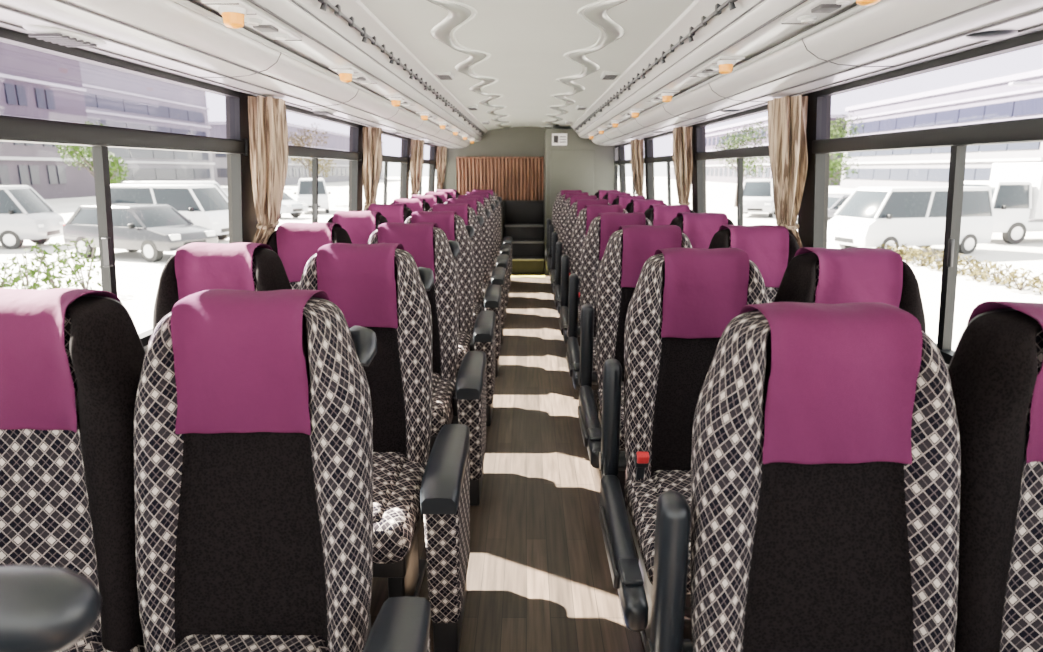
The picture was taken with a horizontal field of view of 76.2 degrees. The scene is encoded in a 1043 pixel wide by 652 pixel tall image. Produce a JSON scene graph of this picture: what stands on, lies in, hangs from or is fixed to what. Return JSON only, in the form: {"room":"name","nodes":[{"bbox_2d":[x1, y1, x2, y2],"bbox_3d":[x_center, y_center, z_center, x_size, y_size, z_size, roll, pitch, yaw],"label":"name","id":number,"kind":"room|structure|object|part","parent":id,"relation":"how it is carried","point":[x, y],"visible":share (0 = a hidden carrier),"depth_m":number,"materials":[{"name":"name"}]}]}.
{"room":"vehicle interior","nodes":[
{"label":"vehicle interior","id":0,"kind":"room"},
{"bbox_2d":[0,27,443,243],"bbox_3d":[-1.191,-0.439,3.579,0.160,2.080,12.410,0,13,0],"label":"wall","id":1,"kind":"structure","parent":0,"point":[248,189],"depth_m":2.85,"materials":[{"name":"plastic"}]},
{"bbox_2d":[0,28,247,346],"bbox_3d":[-1.196,-0.323,1.912,0.107,0.855,1.856,0,13,0],"label":"window","id":2,"kind":"structure","parent":1,"relation":"in","point":[12,128],"depth_m":1.92,"materials":[{"name":"black"}]},
{"bbox_2d":[0,0,487,148],"bbox_3d":[-0.821,-1.268,3.382,0.600,0.356,12.350,0,13,0],"label":"luggage rack","id":3,"kind":"object","parent":1,"relation":"attached to","point":[333,58],"visible":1,"depth_m":2.10,"materials":[{"name":"white plastic"}]},
{"bbox_2d":[248,95,287,243],"bbox_3d":[-1.094,-0.553,2.883,0.185,0.820,0.276,0,13,0],"label":"window curtain","id":4,"kind":"object","parent":3,"relation":"hanging from","point":[268,128],"visible":0.74,"depth_m":2.79,"materials":[{"name":"beige fabric"}]},
{"bbox_2d":[362,126,381,210],"bbox_3d":[-1.077,-0.998,4.782,0.185,0.820,0.292,0,13,0],"label":"window curtain","id":5,"kind":"object","parent":3,"relation":"hanging from","point":[372,136],"visible":0.69,"depth_m":4.68,"materials":[{"name":"beige fabric"}]},
{"bbox_3d":[-0.574,-1.281,3.351,0.026,0.047,12.300,0,13,0],"label":"coat hook rail","id":6,"kind":"part","parent":3,"relation":"part of","materials":[{"name":"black plastic"}]},
{"bbox_2d":[410,139,423,195],"bbox_3d":[-1.060,-1.443,6.678,0.189,0.820,0.284,0,13,0],"label":"window curtain","id":7,"kind":"object","parent":3,"relation":"hanging from","point":[417,146],"visible":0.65,"depth_m":6.57,"materials":[{"name":"beige fabric"}]},
{"bbox_2d":[436,146,446,189],"bbox_3d":[-1.047,-1.887,8.569,0.185,0.820,0.277,0,13,0],"label":"window curtain","id":8,"kind":"object","parent":3,"relation":"hanging from","point":[441,151],"visible":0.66,"depth_m":8.46,"materials":[{"name":"beige fabric"}]},
{"bbox_2d":[253,96,361,233],"bbox_3d":[-1.180,-0.768,3.810,0.107,0.855,1.856,0,13,0],"label":"window","id":9,"kind":"structure","parent":1,"relation":"in","point":[315,154],"depth_m":3.83,"materials":[{"name":"black"}]},
{"bbox_2d":[362,126,409,210],"bbox_3d":[-1.164,-1.213,5.709,0.107,0.855,1.856,0,13,0],"label":"window","id":10,"kind":"structure","parent":1,"relation":"in","point":[386,159],"depth_m":5.94,"materials":[{"name":"black"}]},
{"bbox_2d":[408,139,435,198],"bbox_3d":[-1.148,-1.658,7.607,0.107,0.855,1.856,0,13,0],"label":"window","id":11,"kind":"structure","parent":1,"relation":"in","point":[432,162],"depth_m":8.32,"materials":[{"name":"black"}]},
{"bbox_2d":[436,127,617,236],"bbox_3d":[0.080,-1.877,9.600,2.600,2.130,0.050,0,13,0],"label":"wall","id":12,"kind":"structure","parent":0,"point":[514,141],"depth_m":9.43,"materials":[{"name":"grey"}]},
{"bbox_2d":[360,0,694,129],"bbox_3d":[0.029,-1.418,3.341,2.600,0.164,12.353,0,13,0],"label":"ceiling","id":13,"kind":"structure","parent":0,"point":[509,63],"depth_m":3.16,"materials":[{"name":"grey plastic"}]},
{"bbox_2d":[370,274,692,651],"bbox_3d":[0.029,0.537,3.798,2.600,0.080,12.350,0,13,0],"label":"floor","id":14,"kind":"structure","parent":0,"point":[539,579],"depth_m":2.62,"materials":[{"name":"brown wood"}]},
{"bbox_2d":[0,564,100,651],"bbox_3d":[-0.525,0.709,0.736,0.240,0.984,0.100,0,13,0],"label":"armrest","id":15,"kind":"object","parent":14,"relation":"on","point":[43,608],"visible":1,"depth_m":0.61,"materials":[{"name":"black plastic"}]},
{"bbox_2d":[0,288,145,651],"bbox_3d":[-0.973,0.529,1.207,0.449,1.119,0.702,0,13,0],"label":"seat","id":16,"kind":"object","parent":14,"relation":"on","point":[72,359],"visible":0.88,"depth_m":1.28,"materials":[{"name":"fabric"}]},
{"bbox_2d":[153,242,291,331],"bbox_3d":[-0.966,0.330,2.054,0.449,1.119,0.702,0,13,0],"label":"seat","id":17,"kind":"object","parent":14,"relation":"on","point":[195,267],"visible":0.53,"depth_m":2.10,"materials":[{"name":"fabric"}]},
{"bbox_2d":[134,289,430,651],"bbox_3d":[-0.457,0.534,1.186,0.588,1.119,0.724,0,13,0],"label":"seat","id":18,"kind":"object","parent":14,"relation":"on","point":[253,424],"visible":1,"depth_m":1.27,"materials":[{"name":"fabric"}]},
{"bbox_2d":[267,222,351,288],"bbox_3d":[-0.959,0.132,2.901,0.449,1.119,0.702,0,13,0],"label":"seat","id":19,"kind":"object","parent":14,"relation":"on","point":[294,243],"visible":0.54,"depth_m":2.95,"materials":[{"name":"fabric"}]},
{"bbox_2d":[327,211,387,243],"bbox_3d":[-0.952,-0.067,3.748,0.449,1.119,0.702,0,13,0],"label":"seat","id":20,"kind":"object","parent":14,"relation":"on","point":[360,225],"visible":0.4,"depth_m":3.79,"materials":[{"name":"fabric"}]},
{"bbox_2d":[298,243,469,651],"bbox_3d":[-0.450,0.335,2.033,0.588,1.119,0.724,0,13,0],"label":"seat","id":21,"kind":"object","parent":14,"relation":"on","point":[380,288],"visible":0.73,"depth_m":2.08,"materials":[{"name":"fabric"}]},
{"bbox_2d":[365,204,412,222],"bbox_3d":[-0.945,-0.266,4.595,0.449,1.119,0.702,0,13,0],"label":"seat","id":22,"kind":"object","parent":14,"relation":"on","point":[395,213],"visible":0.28,"depth_m":4.64,"materials":[{"name":"fabric"}]},
{"bbox_2d":[390,198,430,211],"bbox_3d":[-0.938,-0.464,5.442,0.449,1.119,0.702,0,13,0],"label":"seat","id":23,"kind":"object","parent":14,"relation":"on","point":[415,204],"visible":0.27,"depth_m":5.49,"materials":[{"name":"fabric"}]},
{"bbox_2d":[367,222,485,505],"bbox_3d":[-0.443,0.137,2.880,0.588,1.119,0.724,0,13,0],"label":"seat","id":24,"kind":"object","parent":14,"relation":"on","point":[463,396],"visible":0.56,"depth_m":2.93,"materials":[{"name":"fabric"}]},
{"bbox_2d":[409,195,443,207],"bbox_3d":[-0.931,-0.663,6.289,0.449,1.119,0.702,0,13,0],"label":"seat","id":25,"kind":"object","parent":14,"relation":"on","point":[431,199],"visible":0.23,"depth_m":6.34,"materials":[{"name":"fabric"}]},
{"bbox_2d":[424,192,452,202],"bbox_3d":[-0.923,-0.862,7.136,0.449,1.119,0.702,0,13,0],"label":"seat","id":26,"kind":"object","parent":14,"relation":"on","point":[444,196],"visible":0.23,"depth_m":7.19,"materials":[{"name":"fabric"}]},
{"bbox_2d":[435,190,459,198],"bbox_3d":[-0.916,-1.060,7.983,0.449,1.119,0.702,0,13,0],"label":"seat","id":27,"kind":"object","parent":14,"relation":"on","point":[453,193],"visible":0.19,"depth_m":8.03,"materials":[{"name":"fabric"}]},
{"bbox_2d":[405,211,495,426],"bbox_3d":[-0.436,-0.062,3.727,0.588,1.119,0.724,0,13,0],"label":"seat","id":28,"kind":"object","parent":14,"relation":"on","point":[483,338],"visible":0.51,"depth_m":3.78,"materials":[{"name":"fabric"}]},
{"bbox_2d":[428,204,501,377],"bbox_3d":[-0.429,-0.261,4.574,0.588,1.119,0.724,0,13,0],"label":"seat","id":29,"kind":"object","parent":14,"relation":"on","point":[492,297],"visible":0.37,"depth_m":4.62,"materials":[{"name":"fabric"}]},
{"bbox_2d":[444,198,505,343],"bbox_3d":[-0.421,-0.460,5.421,0.588,1.119,0.724,0,13,0],"label":"seat","id":30,"kind":"object","parent":14,"relation":"on","point":[498,273],"visible":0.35,"depth_m":5.47,"materials":[{"name":"fabric"}]},
{"bbox_2d":[456,195,507,319],"bbox_3d":[-0.414,-0.658,6.268,0.588,1.119,0.724,0,13,0],"label":"seat","id":31,"kind":"object","parent":14,"relation":"on","point":[502,259],"visible":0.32,"depth_m":6.32,"materials":[{"name":"fabric"}]},
{"bbox_2d":[465,192,510,299],"bbox_3d":[-0.407,-0.857,7.115,0.588,1.119,0.724,0,13,0],"label":"seat","id":32,"kind":"object","parent":14,"relation":"on","point":[505,248],"visible":0.22,"depth_m":7.17,"materials":[{"name":"fabric"}]},
{"bbox_2d":[473,190,511,285],"bbox_3d":[-0.400,-1.056,7.962,0.588,1.119,0.724,0,13,0],"label":"seat","id":33,"kind":"object","parent":14,"relation":"on","point":[508,239],"visible":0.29,"depth_m":8.02,"materials":[{"name":"fabric"}]},
{"bbox_2d":[500,201,503,247],"bbox_3d":[-0.688,-1.282,9.366,0.870,0.920,0.430,0,13,0],"label":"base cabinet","id":34,"kind":"object","parent":14,"relation":"on","point":[502,202],"visible":0.14,"depth_m":9.18,"materials":[{"name":"black"}]},
{"bbox_2d":[505,201,544,276],"bbox_3d":[0.037,-1.202,9.024,0.545,0.920,1.120,0,13,0],"label":"steps","id":35,"kind":"structure","parent":14,"relation":"on","point":[523,219],"depth_m":9.26,"materials":[{"name":"black"}]},
{"bbox_2d":[545,190,581,263],"bbox_3d":[0.547,-1.016,7.793,0.532,1.119,0.796,0,13,0],"label":"seat","id":36,"kind":"object","parent":14,"relation":"on","point":[561,192],"visible":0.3,"depth_m":7.90,"materials":[{"name":"fabric"}]},
{"bbox_2d":[547,192,589,276],"bbox_3d":[0.540,-0.817,6.946,0.532,1.119,0.796,0,13,0],"label":"seat","id":37,"kind":"object","parent":14,"relation":"on","point":[565,196],"visible":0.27,"depth_m":7.05,"materials":[{"name":"fabric"}]},
{"bbox_2d":[550,195,598,292],"bbox_3d":[0.533,-0.619,6.099,0.532,1.119,0.796,0,13,0],"label":"seat","id":38,"kind":"object","parent":14,"relation":"on","point":[572,199],"visible":0.26,"depth_m":6.20,"materials":[{"name":"fabric"}]},
{"bbox_2d":[544,129,614,273],"bbox_3d":[0.758,-1.699,9.084,0.875,1.860,1.005,0,13,0],"label":"partition wall","id":39,"kind":"structure","parent":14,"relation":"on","point":[582,164],"depth_m":8.51,"materials":[{"name":"grey paint"}]},
{"bbox_2d":[456,157,542,199],"bbox_3d":[-0.306,-2.092,9.440,1.230,0.602,0.054,0,13,0],"label":"curtain","id":40,"kind":"object","parent":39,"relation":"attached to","point":[510,178],"visible":0.84,"depth_m":9.43,"materials":[{"name":"brown fabric"}]},
{"bbox_2d":[552,133,566,144],"bbox_3d":[0.482,-2.365,8.430,0.190,0.145,0.017,0,13,0],"label":"notice sign","id":41,"kind":"object","parent":39,"relation":"attached to","point":[557,138],"visible":1,"depth_m":8.42,"materials":[{"name":"white paper"}]},
{"bbox_2d":[554,199,610,314],"bbox_3d":[0.526,-0.420,5.252,0.532,1.119,0.796,0,13,0],"label":"seat","id":42,"kind":"object","parent":14,"relation":"on","point":[576,207],"visible":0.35,"depth_m":5.36,"materials":[{"name":"fabric"}]},
{"bbox_2d":[559,205,627,349],"bbox_3d":[0.519,-0.221,4.405,0.532,1.119,0.796,0,13,0],"label":"seat","id":43,"kind":"object","parent":14,"relation":"on","point":[586,215],"visible":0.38,"depth_m":4.51,"materials":[{"name":"fabric"}]},
{"bbox_2d":[595,190,619,198],"bbox_3d":[1.043,-1.028,7.845,0.449,1.119,0.702,0,13,0],"label":"seat","id":44,"kind":"object","parent":14,"relation":"on","point":[600,193],"visible":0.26,"depth_m":7.90,"materials":[{"name":"fabric"}]},
{"bbox_2d":[566,212,652,427],"bbox_3d":[0.512,-0.022,3.558,0.532,1.119,0.796,0,13,0],"label":"seat","id":45,"kind":"object","parent":14,"relation":"on","point":[601,227],"visible":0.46,"depth_m":3.66,"materials":[{"name":"fabric"}]},
{"bbox_2d":[602,192,631,204],"bbox_3d":[1.036,-0.830,6.998,0.449,1.119,0.702,0,13,0],"label":"seat","id":46,"kind":"object","parent":14,"relation":"on","point":[610,196],"visible":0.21,"depth_m":7.05,"materials":[{"name":"fabric"}]},
{"bbox_2d":[612,195,647,208],"bbox_3d":[1.028,-0.631,6.151,0.449,1.119,0.702,0,13,0],"label":"seat","id":47,"kind":"object","parent":14,"relation":"on","point":[623,200],"visible":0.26,"depth_m":6.20,"materials":[{"name":"fabric"}]},
{"bbox_2d":[578,225,691,509],"bbox_3d":[0.504,0.176,2.711,0.532,1.119,0.796,0,13,0],"label":"seat","id":48,"kind":"object","parent":14,"relation":"on","point":[629,247],"visible":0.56,"depth_m":2.81,"materials":[{"name":"fabric"}]},
{"bbox_2d":[625,199,666,212],"bbox_3d":[1.021,-0.432,5.304,0.449,1.119,0.702,0,13,0],"label":"seat","id":49,"kind":"object","parent":14,"relation":"on","point":[636,205],"visible":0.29,"depth_m":5.35,"materials":[{"name":"fabric"}]},
{"bbox_2d":[644,205,693,225],"bbox_3d":[1.014,-0.234,4.457,0.449,1.119,0.702,0,13,0],"label":"seat","id":50,"kind":"object","parent":14,"relation":"on","point":[659,215],"visible":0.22,"depth_m":4.50,"materials":[{"name":"fabric"}]},
{"bbox_2d":[599,247,769,651],"bbox_3d":[0.497,0.375,1.864,0.532,1.119,0.796,0,13,0],"label":"seat","id":51,"kind":"object","parent":14,"relation":"on","point":[682,303],"visible":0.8,"depth_m":1.97,"materials":[{"name":"fabric"}]},
{"bbox_2d":[670,212,733,248],"bbox_3d":[1.007,-0.035,3.611,0.449,1.119,0.702,0,13,0],"label":"seat","id":52,"kind":"object","parent":14,"relation":"on","point":[700,228],"visible":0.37,"depth_m":3.66,"materials":[{"name":"fabric"}]},
{"bbox_2d":[708,225,798,302],"bbox_3d":[1.000,0.164,2.764,0.449,1.119,0.702,0,13,0],"label":"seat","id":53,"kind":"object","parent":14,"relation":"on","point":[771,248],"visible":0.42,"depth_m":2.81,"materials":[{"name":"fabric"}]},
{"bbox_2d":[646,302,960,651],"bbox_3d":[0.490,0.573,1.017,0.532,1.119,0.796,0,13,0],"label":"seat","id":54,"kind":"object","parent":14,"relation":"on","point":[824,516],"visible":1,"depth_m":1.13,"materials":[{"name":"fabric"}]},
{"bbox_2d":[774,247,925,332],"bbox_3d":[0.993,0.362,1.917,0.449,1.119,0.702,0,13,0],"label":"seat","id":55,"kind":"object","parent":14,"relation":"on","point":[814,274],"visible":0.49,"depth_m":1.96,"materials":[{"name":"fabric"}]},
{"bbox_2d":[948,301,1042,651],"bbox_3d":[0.986,0.561,1.069,0.449,1.119,0.702,0,13,0],"label":"seat","id":56,"kind":"object","parent":14,"relation":"on","point":[995,368],"visible":0.81,"depth_m":1.14,"materials":[{"name":"fabric"}]},
{"bbox_2d":[614,30,1042,247],"bbox_3d":[1.249,-0.434,3.560,0.160,2.080,12.410,0,13,0],"label":"wall","id":57,"kind":"structure","parent":0,"point":[805,228],"depth_m":2.83,"materials":[{"name":"plastic"}]},
{"bbox_2d":[614,146,619,189],"bbox_3d":[1.289,-1.991,9.024,0.104,0.855,0.890,0,13,0],"label":"window","id":58,"kind":"structure","parent":57,"relation":"in","point":[616,162],"depth_m":8.99,"materials":[{"name":"black"}]},
{"bbox_2d":[619,142,645,194],"bbox_3d":[1.277,-1.654,7.588,0.104,0.855,1.840,0,13,0],"label":"window","id":59,"kind":"structure","parent":57,"relation":"in","point":[622,162],"depth_m":8.32,"materials":[{"name":"black"}]},
{"bbox_2d":[646,126,692,209],"bbox_3d":[1.261,-1.209,5.689,0.104,0.855,1.840,0,13,0],"label":"window","id":60,"kind":"structure","parent":57,"relation":"in","point":[660,159],"depth_m":5.96,"materials":[{"name":"black"}]},
{"bbox_2d":[695,105,800,236],"bbox_3d":[1.245,-0.763,3.791,0.104,0.855,1.840,0,13,0],"label":"window","id":61,"kind":"structure","parent":57,"relation":"in","point":[739,154],"depth_m":3.81,"materials":[{"name":"black"}]},
{"bbox_2d":[571,0,1042,145],"bbox_3d":[0.875,-1.149,2.866,0.600,0.352,11.320,0,13,0],"label":"luggage rack","id":62,"kind":"object","parent":57,"relation":"attached to","point":[718,58],"visible":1,"depth_m":2.11,"materials":[{"name":"white plastic"}]},
{"bbox_2d":[630,139,643,194],"bbox_3d":[1.171,-1.439,6.660,0.189,0.820,0.279,0,13,0],"label":"window curtain","id":63,"kind":"object","parent":62,"relation":"hanging from","point":[637,145],"visible":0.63,"depth_m":6.55,"materials":[{"name":"beige fabric"}]},
{"bbox_3d":[0.628,-1.161,2.840,0.026,0.047,11.270,0,13,0],"label":"coat hook rail","id":64,"kind":"part","parent":62,"relation":"part of","materials":[{"name":"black plastic"}]},
{"bbox_2d":[673,126,692,206],"bbox_3d":[1.160,-0.994,4.765,0.187,0.820,0.272,-2,13,-8],"label":"window curtain","id":65,"kind":"object","parent":62,"relation":"hanging from","point":[682,136],"visible":0.69,"depth_m":4.66,"materials":[{"name":"beige fabric"}]},
{"bbox_2d":[768,95,807,247],"bbox_3d":[1.138,-0.548,2.861,0.188,0.820,0.279,0,13,0],"label":"window curtain","id":66,"kind":"object","parent":62,"relation":"hanging from","point":[787,116],"visible":0.71,"depth_m":2.76,"materials":[{"name":"beige fabric"}]},
{"bbox_2d":[810,31,1042,364],"bbox_3d":[1.229,-0.318,1.892,0.104,0.855,1.840,0,13,0],"label":"window","id":67,"kind":"structure","parent":57,"relation":"in","point":[958,138],"depth_m":1.93,"materials":[{"name":"black"}]},
{"label":"outside","id":68,"kind":"structure","parent":0,"visible":0},
{"bbox_2d":[0,177,1042,350],"bbox_3d":[0.820,-20.303,97.948,320.000,0.200,320.000,0,13,0],"label":"ground","id":69,"kind":"structure","parent":68,"point":[137,279],"depth_m":18.67,"materials":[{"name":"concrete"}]},
{"bbox_2d":[0,185,64,249],"bbox_3d":[-18.017,-3.597,21.906,4.704,2.000,2.080,-2,13,-7],"label":"van","id":70,"kind":"object","parent":69,"relation":"on","point":[24,214],"visible":0.96,"depth_m":21.45,"materials":[{"name":"grey paint"}]},
{"bbox_2d":[0,42,95,199],"bbox_3d":[-51.613,-14.797,45.241,20.600,13.150,38.600,0,13,0],"label":"office building","id":71,"kind":"structure","parent":69,"relation":"on","point":[35,84],"depth_m":57.45,"materials":[{"name":"white concrete"}]},
{"bbox_2d":[0,238,101,289],"bbox_3d":[-9.136,-0.874,12.198,1.156,1.248,4.190,0,13,0],"label":"hedge","id":72,"kind":"object","parent":69,"relation":"on","point":[49,278],"visible":0.86,"depth_m":12.84,"materials":[{"name":"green plant"}]},
{"bbox_2d":[54,121,129,183],"bbox_3d":[-20.765,-7.447,32.295,3.056,4.758,2.957,0,13,0],"label":"tree","id":73,"kind":"object","parent":69,"relation":"on","point":[85,153],"visible":0.5,"depth_m":32.13,"materials":[{"name":"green plant"}]},
{"bbox_2d":[63,203,217,261],"bbox_3d":[-11.239,-2.793,19.572,4.300,1.500,2.060,5,14,21],"label":"car","id":74,"kind":"object","parent":69,"relation":"on","point":[152,229],"visible":0.82,"depth_m":18.83,"materials":[{"name":"grey paint"}]},
{"bbox_2d":[79,61,214,183],"bbox_3d":[-60.292,-24.206,83.167,28.600,14.150,32.600,0,13,0],"label":"office building","id":75,"kind":"structure","parent":69,"relation":"on","point":[113,98],"depth_m":82.66,"materials":[{"name":"white concrete"}]},
{"bbox_2d":[110,184,228,239],"bbox_3d":[-12.601,-4.044,23.809,4.704,2.000,2.080,3,14,13],"label":"van","id":76,"kind":"object","parent":69,"relation":"on","point":[205,205],"visible":0.43,"depth_m":22.96,"materials":[{"name":"grey paint"}]},
{"bbox_2d":[122,181,227,199],"bbox_3d":[-15.743,-5.648,30.650,4.704,2.000,2.080,1,13,4],"label":"van","id":77,"kind":"object","parent":69,"relation":"on","point":[223,192],"visible":0.12,"depth_m":29.87,"materials":[{"name":"grey paint"}]},
{"bbox_2d":[279,192,307,218],"bbox_3d":[-13.704,-6.543,35.559,4.300,1.500,2.060,5,14,21],"label":"car","id":78,"kind":"object","parent":69,"relation":"on","point":[290,205],"visible":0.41,"depth_m":34.98,"materials":[{"name":"white paint"}]},
{"bbox_2d":[209,121,383,185],"bbox_3d":[-53.759,-37.090,146.857,30.600,10.150,78.600,0,13,0],"label":"office building","id":79,"kind":"structure","parent":69,"relation":"on","point":[336,141],"depth_m":119.48,"materials":[{"name":"white concrete"}]},
{"bbox_2d":[288,122,336,178],"bbox_3d":[-15.577,-11.850,48.691,3.856,5.842,3.862,4,14,16],"label":"tree","id":80,"kind":"object","parent":69,"relation":"on","point":[300,142],"visible":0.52,"depth_m":48.10,"materials":[{"name":"grey plant"}]},
{"bbox_2d":[294,178,330,213],"bbox_3d":[-12.663,-7.926,40.360,2.080,2.000,4.704,-4,14,-16],"label":"van","id":81,"kind":"object","parent":69,"relation":"on","point":[304,192],"visible":0.78,"depth_m":38.47,"materials":[{"name":"grey paint"}]},
{"bbox_2d":[713,120,767,206],"bbox_3d":[14.878,-11.063,45.516,3.976,5.761,4.069,0,13,0],"label":"tree","id":82,"kind":"object","parent":69,"relation":"on","point":[737,143],"visible":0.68,"depth_m":45.06,"materials":[{"name":"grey plant"}]},
{"bbox_2d":[718,119,769,180],"bbox_3d":[17.472,-12.928,52.310,4.180,6.288,4.143,5,14,22],"label":"tree","id":83,"kind":"object","parent":69,"relation":"on","point":[761,142],"visible":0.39,"depth_m":51.54,"materials":[{"name":"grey plant"}]},
{"bbox_2d":[743,179,774,217],"bbox_3d":[13.310,-7.192,37.232,2.080,2.000,4.704,6,14,23],"label":"van","id":84,"kind":"object","parent":69,"relation":"on","point":[757,193],"visible":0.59,"depth_m":35.39,"materials":[{"name":"grey paint"}]},
{"bbox_2d":[671,114,847,185],"bbox_3d":[51.237,-37.380,145.904,20.600,11.150,78.600,0,13,0],"label":"office building","id":85,"kind":"structure","parent":69,"relation":"on","point":[715,172],"depth_m":129.51,"materials":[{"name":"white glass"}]},
{"bbox_2d":[796,193,851,222],"bbox_3d":[13.737,-4.893,28.525,4.300,1.500,2.060,-4,14,-15],"label":"car","id":86,"kind":"object","parent":69,"relation":"on","point":[835,201],"visible":0.08,"depth_m":27.59,"materials":[{"name":"grey paint"}]},
{"bbox_2d":[829,118,855,184],"bbox_3d":[14.253,-7.509,32.018,2.934,5.005,3.083,0,13,0],"label":"tree","id":87,"kind":"object","parent":69,"relation":"on","point":[840,135],"visible":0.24,"depth_m":31.50,"materials":[{"name":"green plant"}]},
{"bbox_2d":[829,113,863,180],"bbox_3d":[17.836,-9.451,38.691,3.554,5.738,3.460,5,14,22],"label":"tree","id":88,"kind":"object","parent":69,"relation":"on","point":[856,127],"visible":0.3,"depth_m":38.21,"materials":[{"name":"grey plant"}]},
{"bbox_2d":[827,186,994,253],"bbox_3d":[11.968,-3.267,20.498,4.704,2.000,2.080,-4,14,-15],"label":"van","id":89,"kind":"object","parent":69,"relation":"on","point":[870,217],"visible":0.81,"depth_m":19.73,"materials":[{"name":"grey paint"}]},
{"bbox_2d":[840,69,1042,188],"bbox_3d":[55.646,-20.881,75.780,20.600,11.050,38.600,0,13,0],"label":"office building","id":90,"kind":"structure","parent":69,"relation":"on","point":[990,100],"depth_m":72.06,"materials":[{"name":"white concrete"}]},
{"bbox_2d":[877,243,1042,295],"bbox_3d":[10.647,-1.326,15.517,1.211,0.616,8.359,0,13,0],"label":"hedge","id":91,"kind":"object","parent":69,"relation":"on","point":[979,270],"visible":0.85,"depth_m":15.31,"materials":[{"name":"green plant"}]},
{"bbox_2d":[964,162,1042,243],"bbox_3d":[18.803,-4.464,23.961,6.294,2.750,2.360,-2,13,-9],"label":"box truck","id":92,"kind":"object","parent":69,"relation":"on","point":[1016,188],"visible":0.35,"depth_m":22.81,"materials":[{"name":"grey paint"}]},
{"bbox_2d":[1009,82,1042,85],"bbox_3d":[23.159,-7.644,29.854,3.410,6.250,0.300,0,13,0],"label":"street lamp","id":93,"kind":"object","parent":69,"relation":"on","point":[1010,83],"visible":1,"depth_m":29.09,"materials":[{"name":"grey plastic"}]}
]}

